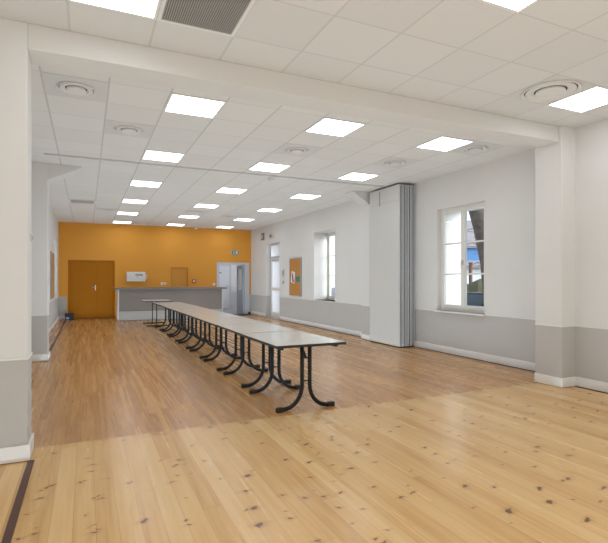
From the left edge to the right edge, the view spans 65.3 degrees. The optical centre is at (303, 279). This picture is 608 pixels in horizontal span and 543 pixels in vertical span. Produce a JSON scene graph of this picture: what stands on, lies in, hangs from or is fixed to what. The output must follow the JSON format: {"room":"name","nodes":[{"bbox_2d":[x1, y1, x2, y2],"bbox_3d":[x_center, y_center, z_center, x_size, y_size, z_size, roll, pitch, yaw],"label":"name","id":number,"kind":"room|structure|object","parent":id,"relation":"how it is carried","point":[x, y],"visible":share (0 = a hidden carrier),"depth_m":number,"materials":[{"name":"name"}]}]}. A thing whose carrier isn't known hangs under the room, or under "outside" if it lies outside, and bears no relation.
{"room":"community hall","nodes":[
{"label":"community hall","id":0,"kind":"room"},
{"bbox_2d":[0,18,30,447],"bbox_3d":[-3.759,-0.286,3.030,3.490,3.343,0.300,0,0,-25],"label":"wall pier","id":1,"kind":"object","parent":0,"point":[15,62],"visible":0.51,"depth_m":3.58,"materials":[{"name":"paint"}]},
{"bbox_2d":[0,358,28,360],"bbox_3d":[-3.554,0.605,2.954,3.198,0.016,0.008,0,0,-25],"label":"trim","id":2,"kind":"structure","parent":1,"relation":"attached to","point":[11,359],"depth_m":3.58,"materials":[{"name":"paint"}]},
{"bbox_2d":[0,444,29,463],"bbox_3d":[-3.548,1.319,2.951,3.208,0.119,0.018,0,0,-25],"label":"baseboard","id":3,"kind":"object","parent":1,"relation":"attached to","point":[19,453],"visible":1,"depth_m":3.57,"materials":[{"name":"white paint"}]},
{"bbox_2d":[28,433,33,457],"bbox_3d":[-2.164,1.319,3.760,0.018,0.119,0.300,0,0,-25],"label":"baseboard","id":4,"kind":"structure","parent":1,"relation":"attached to","point":[31,440],"depth_m":3.75,"materials":[{"name":"white paint"}]},
{"bbox_2d":[31,162,48,361],"bbox_3d":[-4.682,-0.286,8.057,0.600,3.343,0.350,0,0,-25],"label":"wall","id":5,"kind":"structure","parent":0,"point":[39,171],"depth_m":7.97,"materials":[{"name":"paint"}]},
{"bbox_2d":[31,354,48,361],"bbox_3d":[-4.447,1.319,7.962,0.288,0.119,0.018,0,0,-25],"label":"baseboard","id":6,"kind":"structure","parent":5,"relation":"attached to","point":[37,357],"depth_m":7.96,"materials":[{"name":"white paint"}]},
{"bbox_2d":[49,320,65,351],"bbox_3d":[-6.291,1.383,12.187,0.035,0.004,8.400,0,0,-25],"label":"trim","id":7,"kind":"structure","parent":5,"relation":"attached to","point":[65,320],"depth_m":11.24,"materials":[{"name":"wood"}]},
{"bbox_2d":[48,164,81,183],"bbox_3d":[-4.173,-1.816,8.290,0.520,0.282,0.350,0,0,-25],"label":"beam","id":8,"kind":"structure","parent":5,"relation":"attached to","point":[56,172],"depth_m":8.13,"materials":[{"name":"paint"}]},
{"bbox_2d":[49,203,57,327],"bbox_3d":[-5.740,-0.286,9.838,0.500,3.343,13.730,0,0,-25],"label":"wall","id":9,"kind":"structure","parent":0,"point":[53,222],"depth_m":13.74,"materials":[{"name":"paint"}]},
{"bbox_2d":[50,251,54,298],"bbox_3d":[-6.996,-0.105,13.212,0.026,1.280,1.350,0,0,-25],"label":"cork board","id":10,"kind":"object","parent":9,"relation":"attached to","point":[52,255],"visible":1,"depth_m":13.06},
{"bbox_2d":[49,316,58,333],"bbox_3d":[-6.541,1.319,12.210,0.018,0.119,8.750,0,0,-25],"label":"baseboard","id":11,"kind":"structure","parent":9,"relation":"attached to","point":[57,319],"depth_m":13.46,"materials":[{"name":"white paint"}]},
{"bbox_2d":[58,222,250,317],"bbox_3d":[-5.274,-0.286,17.669,7.870,3.343,0.120,0,0,-25],"label":"wall","id":12,"kind":"structure","parent":0,"point":[151,250],"depth_m":17.47,"materials":[{"name":"orange paint"}]},
{"bbox_2d":[58,297,66,319],"bbox_3d":[-8.257,0.990,16.233,0.250,0.790,0.006,0,0,-25],"label":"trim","id":13,"kind":"structure","parent":12,"relation":"attached to","point":[62,301],"depth_m":16.23,"materials":[{"name":"grey paint"}]},
{"bbox_2d":[68,260,114,318],"bbox_3d":[-7.443,0.360,16.653,1.500,2.050,0.160,0,0,-25],"label":"door","id":14,"kind":"structure","parent":12,"relation":"in","point":[91,283],"depth_m":16.64,"materials":[{"name":"orange paint"}]},
{"bbox_2d":[126,272,146,281],"bbox_3d":[-6.051,-0.090,17.169,0.700,0.350,0.142,0,0,-25],"label":"wall heater","id":15,"kind":"object","parent":12,"relation":"attached to","point":[130,276],"visible":1,"depth_m":17.10,"materials":[{"name":"white metal"}]},
{"bbox_2d":[171,267,187,286],"bbox_3d":[-4.708,0.020,17.922,0.630,0.930,0.132,0,0,-25],"label":"hatch","id":16,"kind":"object","parent":12,"relation":"attached to","point":[179,275],"visible":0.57,"depth_m":17.89,"materials":[{"name":"orange paint"}]},
{"bbox_2d":[217,262,248,313],"bbox_3d":[-2.989,0.362,19.151,1.320,2.045,0.950,0,0,-25],"label":"door","id":17,"kind":"structure","parent":12,"relation":"in","point":[242,287],"depth_m":18.98,"materials":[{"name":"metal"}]},
{"bbox_2d":[231,250,238,254],"bbox_3d":[-2.724,-1.050,18.741,0.300,0.170,0.056,0,0,-25],"label":"exit sign","id":18,"kind":"object","parent":12,"relation":"attached to","point":[233,252],"visible":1,"depth_m":18.71,"materials":[{"name":"green plastic"}]},
{"bbox_2d":[249,294,250,313],"bbox_3d":[-2.189,0.990,19.013,0.140,0.790,0.006,0,0,-25],"label":"trim","id":19,"kind":"structure","parent":12,"relation":"attached to","point":[249,294],"depth_m":19.03,"materials":[{"name":"grey paint"}]},
{"bbox_2d":[219,264,237,308],"bbox_3d":[-3.665,0.085,22.163,4.600,2.600,0.150,0,0,-25],"label":"wall","id":20,"kind":"structure","parent":0,"point":[233,267],"depth_m":22.24,"materials":[{"name":"paint"}]},
{"bbox_2d":[219,265,230,308],"bbox_3d":[-3.805,0.355,21.976,0.890,2.060,0.072,0,0,-25],"label":"door","id":21,"kind":"structure","parent":20,"relation":"in","point":[225,277],"depth_m":22.08,"materials":[{"name":"paint"}]},
{"bbox_2d":[0,309,607,542],"bbox_3d":[-1.762,1.445,9.367,11.800,0.120,24.900,0,0,-25],"label":"floor","id":22,"kind":"structure","parent":0,"point":[528,463],"depth_m":3.88,"materials":[{"name":"brown wood"}]},
{"bbox_2d":[1,460,33,542],"bbox_3d":[-0.545,1.380,0.270,0.043,0.010,7.345,0,0,-25],"label":"trim","id":23,"kind":"structure","parent":22,"relation":"on","point":[8,534],"depth_m":2.88,"materials":[{"name":"brown wood"}]},
{"bbox_2d":[65,313,73,319],"bbox_3d":[-7.971,1.271,16.125,0.280,0.228,0.220,0,0,-29],"label":"storage box","id":24,"kind":"object","parent":22,"relation":"on","point":[68,316],"visible":1,"depth_m":16.04,"materials":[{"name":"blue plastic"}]},
{"bbox_2d":[141,299,172,326],"bbox_3d":[-4.502,1.012,14.459,0.804,0.745,1.204,0,0,-25],"label":"folding table","id":25,"kind":"object","parent":22,"relation":"on","point":[151,300],"visible":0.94,"depth_m":14.26,"materials":[{"name":"grey laminate"}]},
{"bbox_2d":[152,302,186,330],"bbox_3d":[-3.763,1.028,13.303,0.800,0.715,1.215,0,0,-25],"label":"folding table","id":26,"kind":"object","parent":22,"relation":"on","point":[155,303],"visible":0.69,"depth_m":13.15,"materials":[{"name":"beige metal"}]},
{"bbox_2d":[113,287,226,320],"bbox_3d":[-4.659,0.835,16.675,3.740,1.100,0.960,0,0,-25],"label":"counter","id":27,"kind":"object","parent":22,"relation":"on","point":[130,307],"depth_m":16.15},
{"bbox_2d":[113,287,226,289],"bbox_3d":[-4.659,0.315,16.675,3.740,0.060,0.960,0,0,-25],"label":"countertop","id":28,"kind":"structure","parent":27,"relation":"on","point":[115,288],"depth_m":16.30,"materials":[{"name":"grey laminate"}]},
{"bbox_2d":[159,304,195,335],"bbox_3d":[-3.236,1.028,12.189,0.800,0.715,1.215,0,0,-25],"label":"folding table","id":29,"kind":"object","parent":22,"relation":"on","point":[161,305],"visible":0.73,"depth_m":12.09,"materials":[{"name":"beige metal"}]},
{"bbox_2d":[165,306,207,341],"bbox_3d":[-2.733,1.028,11.065,0.800,0.715,1.215,0,0,-25],"label":"folding table","id":30,"kind":"object","parent":22,"relation":"on","point":[186,307],"visible":0.79,"depth_m":10.85,"materials":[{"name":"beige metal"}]},
{"bbox_2d":[174,309,224,348],"bbox_3d":[-2.215,1.028,9.947,0.800,0.715,1.215,0,0,-24],"label":"folding table","id":31,"kind":"object","parent":22,"relation":"on","point":[183,312],"visible":0.7,"depth_m":9.84,"materials":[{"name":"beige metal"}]},
{"bbox_2d":[185,313,240,358],"bbox_3d":[-1.698,1.028,8.829,0.800,0.715,1.215,0,0,-25],"label":"folding table","id":32,"kind":"object","parent":22,"relation":"on","point":[197,316],"visible":0.8,"depth_m":8.76,"materials":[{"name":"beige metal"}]},
{"bbox_2d":[198,317,265,370],"bbox_3d":[-1.191,1.028,7.706,0.800,0.715,1.215,0,0,-25],"label":"folding table","id":33,"kind":"object","parent":22,"relation":"on","point":[230,320],"visible":0.82,"depth_m":7.52,"materials":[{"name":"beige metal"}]},
{"bbox_2d":[217,323,299,387],"bbox_3d":[-0.670,1.028,6.589,0.800,0.715,1.215,0,0,-24],"label":"folding table","id":34,"kind":"object","parent":22,"relation":"on","point":[238,329],"visible":0.78,"depth_m":6.45,"materials":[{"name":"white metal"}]},
{"bbox_2d":[240,331,345,412],"bbox_3d":[-0.166,1.028,5.465,0.800,0.715,1.215,0,0,-25],"label":"folding table","id":35,"kind":"object","parent":22,"relation":"on","point":[279,341],"visible":1,"depth_m":5.18,"materials":[{"name":"grey laminate"}]},
{"bbox_2d":[0,0,607,229],"bbox_3d":[-1.813,-2.008,7.474,10.130,0.100,21.500,0,0,-25],"label":"ceiling","id":36,"kind":"structure","parent":0,"point":[468,54],"depth_m":5.20,"materials":[{"name":"tile"}]},
{"bbox_2d":[42,72,107,102],"bbox_3d":[-2.336,-1.942,4.870,0.584,0.032,0.584,0,0,-25],"label":"ceiling vent","id":37,"kind":"object","parent":36,"relation":"in","point":[55,84],"visible":1,"depth_m":4.82,"materials":[{"name":"white metal"}]},
{"bbox_2d":[69,199,94,203],"bbox_3d":[-5.585,-1.953,11.961,0.596,0.010,0.596,0,0,-25],"label":"ceiling vent","id":38,"kind":"object","parent":36,"relation":"in","point":[70,200],"visible":1,"depth_m":11.92,"materials":[{"name":"white metal"}]},
{"bbox_2d":[95,207,117,210],"bbox_3d":[-5.539,-1.942,13.302,0.584,0.032,0.584,0,0,-25],"label":"ceiling vent","id":39,"kind":"object","parent":36,"relation":"in","point":[96,208],"visible":1,"depth_m":13.22,"materials":[{"name":"white metal"}]},
{"bbox_2d":[68,0,160,19],"bbox_3d":[-1.260,-1.953,3.177,0.596,0.010,0.596,0,0,-25],"label":"recessed light","id":40,"kind":"object","parent":36,"relation":"in","point":[149,9],"visible":1,"depth_m":3.39,"materials":[{"name":"white plastic"}]},
{"bbox_2d":[112,221,130,223],"bbox_3d":[-6.243,-1.953,16.279,0.596,0.010,0.596,0,0,-25],"label":"recessed light","id":41,"kind":"object","parent":36,"relation":"in","point":[125,222],"visible":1,"depth_m":16.33,"materials":[{"name":"white plastic"}]},
{"bbox_2d":[116,211,138,214],"bbox_3d":[-5.244,-1.953,14.097,0.596,0.010,0.596,0,0,-25],"label":"recessed light","id":42,"kind":"object","parent":36,"relation":"in","point":[118,212],"visible":1,"depth_m":14.09,"materials":[{"name":"white plastic"}]},
{"bbox_2d":[117,212,137,214],"bbox_3d":[-5.244,-1.954,14.097,0.552,0.006,0.552,0,0,-25],"label":"diffuser","id":43,"kind":"object","parent":42,"relation":"attached to","point":[121,213],"depth_m":14.09,"materials":[{"name":"white plastic"}]},
{"bbox_2d":[104,120,154,138],"bbox_3d":[-2.290,-1.942,6.210,0.584,0.032,0.584,0,0,-25],"label":"ceiling vent","id":44,"kind":"object","parent":36,"relation":"in","point":[111,127],"visible":1,"depth_m":6.16,"materials":[{"name":"white metal"}]},
{"bbox_2d":[121,199,148,203],"bbox_3d":[-4.244,-1.953,11.915,0.596,0.010,0.596,0,0,-25],"label":"recessed light","id":45,"kind":"object","parent":36,"relation":"in","point":[136,201],"visible":1,"depth_m":11.92,"materials":[{"name":"white plastic"}]},
{"bbox_2d":[131,222,149,223],"bbox_3d":[-5.698,-1.942,16.529,0.584,0.032,0.584,0,0,-25],"label":"ceiling vent","id":46,"kind":"object","parent":36,"relation":"in","point":[132,222],"visible":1,"depth_m":16.41,"materials":[{"name":"white metal"}]},
{"bbox_2d":[129,180,162,187],"bbox_3d":[-3.244,-1.953,9.733,0.596,0.010,0.596,0,0,-25],"label":"recessed light","id":47,"kind":"object","parent":36,"relation":"in","point":[140,183],"visible":1,"depth_m":9.67,"materials":[{"name":"white plastic"}]},
{"bbox_2d":[131,181,160,186],"bbox_3d":[-3.244,-1.954,9.733,0.552,0.006,0.552,0,0,-25],"label":"diffuser","id":48,"kind":"object","parent":47,"relation":"attached to","point":[133,183],"depth_m":9.67,"materials":[{"name":"white plastic"}]},
{"bbox_2d":[141,149,184,162],"bbox_3d":[-2.244,-1.953,7.551,0.596,0.010,0.596,0,0,-25],"label":"recessed light","id":49,"kind":"object","parent":36,"relation":"in","point":[155,155],"visible":1,"depth_m":7.55,"materials":[{"name":"white plastic"}]},
{"bbox_2d":[167,223,184,225],"bbox_3d":[-4.607,-1.953,17.029,0.596,0.010,0.596,0,0,-25],"label":"recessed light","id":50,"kind":"object","parent":36,"relation":"in","point":[169,224],"visible":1,"depth_m":16.93,"materials":[{"name":"white plastic"}]},
{"bbox_2d":[177,215,199,218],"bbox_3d":[-3.607,-1.953,14.847,0.596,0.010,0.596,0,0,-25],"label":"recessed light","id":51,"kind":"object","parent":36,"relation":"in","point":[180,216],"visible":1,"depth_m":14.77,"materials":[{"name":"white plastic"}]},
{"bbox_2d":[180,215,198,217],"bbox_3d":[-3.607,-1.954,14.847,0.552,0.006,0.552,0,0,-25],"label":"diffuser","id":52,"kind":"object","parent":51,"relation":"attached to","point":[181,216],"depth_m":14.77,"materials":[{"name":"white plastic"}]},
{"bbox_2d":[163,92,226,118],"bbox_3d":[-1.245,-1.953,5.370,0.596,0.010,0.596,0,0,-25],"label":"recessed light","id":53,"kind":"object","parent":36,"relation":"in","point":[177,103],"visible":1,"depth_m":5.33,"materials":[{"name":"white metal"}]},
{"bbox_2d":[186,210,207,213],"bbox_3d":[-3.107,-1.942,13.756,0.584,0.032,0.584,0,0,-25],"label":"ceiling vent","id":54,"kind":"object","parent":36,"relation":"in","point":[187,211],"visible":1,"depth_m":13.70,"materials":[{"name":"white metal"}]},
{"bbox_2d":[157,0,255,36],"bbox_3d":[-0.714,-1.953,3.427,0.596,0.010,0.596,0,0,-25],"label":"ceiling vent","id":55,"kind":"object","parent":36,"relation":"in","point":[223,17],"visible":1,"depth_m":3.50,"materials":[{"name":"white metal"}]},
{"bbox_2d":[193,203,219,207],"bbox_3d":[-2.607,-1.953,12.665,0.596,0.010,0.596,0,0,-25],"label":"recessed light","id":56,"kind":"object","parent":36,"relation":"in","point":[197,204],"visible":1,"depth_m":12.56,"materials":[{"name":"white plastic"}]},
{"bbox_2d":[44,153,388,187],"bbox_3d":[-0.999,-1.951,8.782,6.700,0.014,0.070,0,0,-25],"label":"track","id":57,"kind":"object","parent":36,"relation":"attached to","point":[44,153],"visible":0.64,"depth_m":8.41,"materials":[{"name":"grey plastic"}]},
{"bbox_2d":[370,184,402,347],"bbox_3d":[1.725,-0.284,10.069,0.083,3.331,1.110,0,0,-25],"label":"partition panel","id":58,"kind":"object","parent":57,"relation":"hanging from","point":[386,204],"visible":1,"depth_m":9.96,"materials":[{"name":"laminate"}]},
{"bbox_2d":[403,184,405,346],"bbox_3d":[1.814,-0.284,10.123,0.080,3.331,1.110,0,0,-25],"label":"partition panel","id":59,"kind":"object","parent":57,"relation":"hanging from","point":[404,186],"visible":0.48,"depth_m":9.62,"materials":[{"name":"metal"}]},
{"bbox_2d":[406,185,410,346],"bbox_3d":[1.915,-0.284,10.149,0.080,3.331,1.110,0,0,-25],"label":"partition panel","id":60,"kind":"object","parent":57,"relation":"hanging from","point":[408,187],"visible":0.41,"depth_m":9.65,"materials":[{"name":"metal"}]},
{"bbox_2d":[411,185,414,346],"bbox_3d":[2.002,-0.284,10.204,0.080,3.331,1.110,0,0,-25],"label":"partition panel","id":61,"kind":"object","parent":57,"relation":"hanging from","point":[412,186],"visible":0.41,"depth_m":9.71,"materials":[{"name":"metal"}]},
{"bbox_2d":[215,226,234,227],"bbox_3d":[-2.970,-1.953,17.779,0.596,0.010,0.596,0,0,-25],"label":"recessed light","id":62,"kind":"object","parent":36,"relation":"in","point":[217,226],"visible":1,"depth_m":17.75,"materials":[{"name":"white plastic"}]},
{"bbox_2d":[215,187,247,193],"bbox_3d":[-1.608,-1.953,10.483,0.596,0.010,0.596,0,0,-25],"label":"recessed light","id":63,"kind":"object","parent":36,"relation":"in","point":[222,189],"visible":1,"depth_m":10.44,"materials":[{"name":"white plastic"}]},
{"bbox_2d":[221,215,241,217],"bbox_3d":[-2.266,-1.942,14.801,0.584,0.032,0.584,0,0,-25],"label":"ceiling vent","id":64,"kind":"object","parent":36,"relation":"in","point":[227,216],"visible":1,"depth_m":14.73,"materials":[{"name":"white metal"}]},
{"bbox_2d":[233,218,254,220],"bbox_3d":[-1.971,-1.953,15.597,0.596,0.010,0.596,0,0,-25],"label":"recessed light","id":65,"kind":"object","parent":36,"relation":"in","point":[237,219],"visible":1,"depth_m":15.51,"materials":[{"name":"white plastic"}]},
{"bbox_2d":[236,219,253,220],"bbox_3d":[-1.971,-1.954,15.597,0.552,0.006,0.552,0,0,-25],"label":"diffuser","id":66,"kind":"object","parent":65,"relation":"attached to","point":[236,219],"depth_m":15.51,"materials":[{"name":"white plastic"}]},
{"bbox_2d":[248,162,291,172],"bbox_3d":[-0.608,-1.953,8.301,0.596,0.010,0.596,0,0,-25],"label":"recessed light","id":67,"kind":"object","parent":36,"relation":"in","point":[259,166],"visible":1,"depth_m":8.29,"materials":[{"name":"white plastic"}]},
{"bbox_2d":[257,208,282,211],"bbox_3d":[-0.971,-1.953,13.415,0.596,0.010,0.596,0,0,-25],"label":"recessed light","id":68,"kind":"object","parent":36,"relation":"in","point":[262,209],"visible":1,"depth_m":13.46,"materials":[{"name":"white plastic"}]},
{"bbox_2d":[28,23,557,147],"bbox_3d":[0.514,-1.859,4.987,5.910,0.198,0.300,0,0,-25],"label":"beam","id":69,"kind":"structure","parent":36,"relation":"attached to","point":[47,46],"depth_m":4.46,"materials":[{"name":"paint"}]},
{"bbox_2d":[273,143,321,156],"bbox_3d":[-0.108,-1.942,7.210,0.584,0.032,0.584,0,0,-25],"label":"ceiling vent","id":70,"kind":"object","parent":36,"relation":"in","point":[286,149],"visible":1,"depth_m":7.15,"materials":[{"name":"white metal"}]},
{"bbox_2d":[289,194,321,199],"bbox_3d":[0.029,-1.953,11.233,0.596,0.010,0.596,0,0,-25],"label":"recessed light","id":71,"kind":"object","parent":36,"relation":"in","point":[297,196],"visible":1,"depth_m":11.20,"materials":[{"name":"white plastic"}]},
{"bbox_2d":[304,117,365,136],"bbox_3d":[0.392,-1.953,6.119,0.596,0.010,0.596,0,0,-25],"label":"recessed light","id":72,"kind":"object","parent":36,"relation":"in","point":[326,126],"visible":1,"depth_m":6.10,"materials":[{"name":"white plastic"}]},
{"bbox_2d":[337,172,379,180],"bbox_3d":[1.028,-1.953,9.051,0.596,0.010,0.596,0,0,-25],"label":"recessed light","id":73,"kind":"object","parent":36,"relation":"in","point":[356,176],"visible":1,"depth_m":9.02,"materials":[{"name":"white plastic"}]},
{"bbox_2d":[371,157,419,167],"bbox_3d":[1.528,-1.942,7.960,0.584,0.032,0.584,0,0,-25],"label":"ceiling vent","id":74,"kind":"object","parent":36,"relation":"in","point":[396,162],"visible":1,"depth_m":7.90,"materials":[{"name":"white metal"}]},
{"bbox_2d":[415,136,474,151],"bbox_3d":[2.028,-1.953,6.869,0.596,0.010,0.596,0,0,-25],"label":"recessed light","id":75,"kind":"object","parent":36,"relation":"in","point":[442,143],"visible":1,"depth_m":6.82,"materials":[{"name":"white plastic"}]},
{"bbox_2d":[447,141,503,155],"bbox_3d":[2.574,-1.942,7.119,0.584,0.032,0.584,0,0,-25],"label":"ceiling vent","id":76,"kind":"object","parent":36,"relation":"in","point":[475,148],"visible":1,"depth_m":7.06,"materials":[{"name":"white metal"}]},
{"bbox_2d":[477,0,538,12],"bbox_3d":[1.422,-1.953,3.086,0.596,0.010,0.596,0,0,-25],"label":"recessed light","id":77,"kind":"object","parent":36,"relation":"in","point":[516,6],"visible":1,"depth_m":3.36,"materials":[{"name":"white plastic"}]},
{"bbox_2d":[486,0,534,10],"bbox_3d":[1.422,-1.954,3.086,0.552,0.006,0.552,0,0,-25],"label":"diffuser","id":78,"kind":"object","parent":77,"relation":"attached to","point":[510,5],"depth_m":3.37,"materials":[{"name":"white plastic"}]},
{"bbox_2d":[508,75,595,104],"bbox_3d":[2.558,-1.942,4.926,0.584,0.032,0.584,0,0,-25],"label":"ceiling vent","id":79,"kind":"object","parent":36,"relation":"in","point":[556,87],"visible":1,"depth_m":4.87,"materials":[{"name":"white metal"}]},
{"bbox_2d":[546,85,607,112],"bbox_3d":[3.104,-1.953,5.176,0.596,0.010,0.596,0,0,-25],"label":"recessed light","id":80,"kind":"object","parent":36,"relation":"in","point":[596,96],"visible":1,"depth_m":5.19,"materials":[{"name":"white plastic"}]},
{"bbox_2d":[251,200,361,331],"bbox_3d":[-0.049,-0.286,15.184,0.560,3.343,8.750,0,0,-25],"label":"wall","id":81,"kind":"structure","parent":0,"point":[305,237],"depth_m":13.88,"materials":[{"name":"paint"}]},
{"bbox_2d":[251,311,265,316],"bbox_3d":[-1.780,1.319,18.269,0.018,0.119,1.700,0,0,-25],"label":"baseboard","id":82,"kind":"structure","parent":81,"relation":"attached to","point":[252,312],"depth_m":18.16,"materials":[{"name":"white paint"}]},
{"bbox_2d":[267,242,279,319],"bbox_3d":[-1.012,0.045,16.889,0.230,2.680,1.350,0,0,-25],"label":"door","id":83,"kind":"structure","parent":81,"relation":"in","point":[275,247],"depth_m":17.09,"materials":[{"name":"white glass"}]},
{"bbox_2d":[289,258,300,296],"bbox_3d":[-0.280,-0.065,14.985,0.026,1.200,0.920,0,0,-25],"label":"cork board","id":84,"kind":"object","parent":81,"relation":"attached to","point":[294,263],"visible":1,"depth_m":14.94,"materials":[{"name":"wood"}]},
{"bbox_2d":[291,271,294,282],"bbox_3d":[-0.354,-0.065,15.127,0.004,0.403,0.338,0,0,-25],"label":"poster","id":85,"kind":"object","parent":84,"relation":"attached to","point":[292,272],"visible":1,"depth_m":15.15,"materials":[{"name":"white paper"}]},
{"bbox_2d":[280,316,361,336],"bbox_3d":[0.350,1.319,13.618,0.018,0.119,5.570,0,0,-25],"label":"baseboard","id":86,"kind":"structure","parent":81,"relation":"attached to","point":[332,328],"depth_m":13.15,"materials":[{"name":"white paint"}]},
{"bbox_2d":[283,297,361,304],"bbox_3d":[0.355,0.605,13.621,0.008,0.016,5.570,0,0,-25],"label":"trim","id":87,"kind":"structure","parent":81,"relation":"attached to","point":[283,297],"depth_m":13.97,"materials":[{"name":"paint"}]},
{"bbox_2d":[314,232,334,301],"bbox_3d":[0.786,-0.369,13.301,0.550,1.972,1.270,0,0,-25],"label":"window","id":88,"kind":"structure","parent":81,"relation":"in","point":[330,297],"depth_m":13.88,"materials":[{"name":"paint"}]},
{"bbox_2d":[362,192,370,334],"bbox_3d":[1.637,-0.286,10.952,0.500,3.343,0.350,0,0,-25],"label":"wall","id":89,"kind":"structure","parent":0,"point":[365,209],"depth_m":10.82,"materials":[{"name":"paint"}]},
{"bbox_2d":[345,191,369,206],"bbox_3d":[1.210,-1.816,10.756,0.440,0.282,0.350,0,0,-25],"label":"trim","id":90,"kind":"structure","parent":89,"relation":"attached to","point":[362,199],"depth_m":10.68,"materials":[{"name":"paint"}]},
{"bbox_2d":[361,334,369,340],"bbox_3d":[1.405,1.319,10.836,0.018,0.119,0.368,0,0,-25],"label":"baseboard","id":91,"kind":"structure","parent":89,"relation":"attached to","point":[363,336],"depth_m":10.82,"materials":[{"name":"white paint"}]},
{"bbox_2d":[413,149,534,362],"bbox_3d":[2.992,-0.286,9.027,0.700,3.343,4.980,0,0,-25],"label":"wall","id":92,"kind":"structure","parent":0,"point":[506,186],"depth_m":7.96,"materials":[{"name":"paint"}]},
{"bbox_2d":[433,202,485,315],"bbox_3d":[2.848,-0.357,8.598,0.220,1.955,1.260,0,0,-25],"label":"window","id":93,"kind":"structure","parent":92,"relation":"in","point":[460,309],"depth_m":8.62,"materials":[{"name":"paint"}]},
{"bbox_2d":[415,341,534,371],"bbox_3d":[2.739,1.319,8.718,0.018,0.119,4.630,0,0,-25],"label":"baseboard","id":94,"kind":"structure","parent":92,"relation":"attached to","point":[470,354],"depth_m":8.12,"materials":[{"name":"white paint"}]},
{"bbox_2d":[415,308,534,319],"bbox_3d":[2.743,0.605,8.720,0.008,0.016,4.630,0,0,-25],"label":"trim","id":95,"kind":"structure","parent":92,"relation":"attached to","point":[415,308],"depth_m":7.62,"materials":[{"name":"paint"}]},
{"bbox_2d":[535,126,575,385],"bbox_3d":[3.744,-0.286,6.473,1.200,3.343,0.390,0,0,-25],"label":"wall pier","id":96,"kind":"object","parent":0,"point":[555,169],"visible":0.47,"depth_m":6.15,"materials":[{"name":"paint"}]},
{"bbox_2d":[534,373,562,387],"bbox_3d":[3.194,1.319,6.211,0.018,0.119,0.408,0,0,-25],"label":"baseboard","id":97,"kind":"object","parent":96,"relation":"attached to","point":[541,378],"visible":1,"depth_m":6.20,"materials":[{"name":"white paint"}]},
{"bbox_2d":[535,324,561,326],"bbox_3d":[3.197,0.605,6.218,0.008,0.016,0.398,0,0,-25],"label":"trim","id":98,"kind":"structure","parent":96,"relation":"attached to","point":[535,324],"depth_m":6.21,"materials":[{"name":"paint"}]},
{"bbox_2d":[563,377,575,387],"bbox_3d":[3.398,1.319,6.090,0.252,0.119,0.018,0,0,-25],"label":"baseboard","id":99,"kind":"structure","parent":96,"relation":"attached to","point":[569,381],"depth_m":6.08,"materials":[{"name":"white paint"}]},
{"bbox_2d":[576,118,607,382],"bbox_3d":[5.230,-0.286,2.919,0.400,3.343,7.350,0,0,-25],"label":"wall","id":100,"kind":"structure","parent":0,"point":[591,139],"depth_m":5.95,"materials":[{"name":"paint"}]},
{"bbox_2d":[572,127,573,159],"bbox_3d":[3.470,-1.752,6.126,0.012,0.413,0.012,0,0,-25],"label":"trim","id":101,"kind":"structure","parent":100,"relation":"attached to","point":[572,127],"depth_m":6.12,"materials":[{"name":"paint"}]},
{"bbox_2d":[574,386,607,393],"bbox_3d":[5.032,1.382,2.812,0.048,0.006,7.320,0,0,-25],"label":"trim","id":102,"kind":"structure","parent":100,"relation":"attached to","point":[574,386],"depth_m":5.93,"materials":[{"name":"wood"}]},
{"bbox_2d":[575,376,607,392],"bbox_3d":[5.042,1.319,2.827,0.018,0.119,7.340,0,0,-25],"label":"baseboard","id":103,"kind":"structure","parent":100,"relation":"attached to","point":[581,382],"depth_m":5.93,"materials":[{"name":"white paint"}]},
{"bbox_2d":[576,325,607,329],"bbox_3d":[5.046,0.605,2.829,0.008,0.016,7.340,0,0,-25],"label":"trim","id":104,"kind":"structure","parent":100,"relation":"attached to","point":[576,325],"depth_m":5.96,"materials":[{"name":"paint"}]},
{"label":"outside","id":105,"kind":"structure","parent":0,"visible":0},
{"bbox_2d":[331,287,334,295],"bbox_3d":[27.203,1.865,56.463,83.500,0.200,100.000,0,0,-25],"label":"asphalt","id":106,"kind":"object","parent":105,"point":[332,288],"visible":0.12,"depth_m":68.11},
{"bbox_2d":[469,262,472,284],"bbox_3d":[7.779,0.490,22.154,0.160,2.550,0.160,0,0,-25],"label":"gate post","id":107,"kind":"object","parent":106,"relation":"on","point":[470,263],"visible":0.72,"depth_m":22.10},
{"bbox_2d":[467,220,478,260],"bbox_3d":[12.474,-1.535,39.376,9.600,6.600,7.700,0,0,17],"label":"house","id":108,"kind":"structure","parent":106,"relation":"on","point":[471,251],"depth_m":35.73,"materials":[{"name":"tile"}]},
{"bbox_2d":[467,228,479,266],"bbox_3d":[8.909,-0.615,21.969,2.883,4.763,2.892,0,0,41],"label":"tree","id":109,"kind":"object","parent":106,"relation":"on","point":[472,228],"visible":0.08,"depth_m":22.46,"materials":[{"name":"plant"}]},
{"bbox_2d":[467,261,480,283],"bbox_3d":[9.982,0.365,26.179,5.000,2.800,3.700,0,0,21],"label":"house","id":110,"kind":"structure","parent":106,"relation":"on","point":[476,268],"depth_m":24.95,"materials":[{"name":"paint"}]},
{"bbox_2d":[467,279,481,292],"bbox_3d":[7.996,1.197,21.119,8.342,2.478,1.414,0,0,20],"label":"hedge","id":111,"kind":"object","parent":106,"relation":"on","point":[476,286],"visible":0.02,"depth_m":20.90,"materials":[{"name":"green plant"}]},
{"bbox_2d":[467,292,483,306],"bbox_3d":[4.524,1.045,11.973,1.900,1.440,4.180,0,0,-35],"label":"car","id":112,"kind":"object","parent":106,"relation":"on","point":[473,298],"visible":0.02,"depth_m":11.41,"materials":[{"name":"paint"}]},
{"bbox_2d":[468,209,483,291],"bbox_3d":[4.875,-1.634,14.221,3.341,6.869,3.842,0,0,19],"label":"tree","id":113,"kind":"object","parent":106,"relation":"on","point":[476,216],"visible":0.05,"depth_m":13.89,"materials":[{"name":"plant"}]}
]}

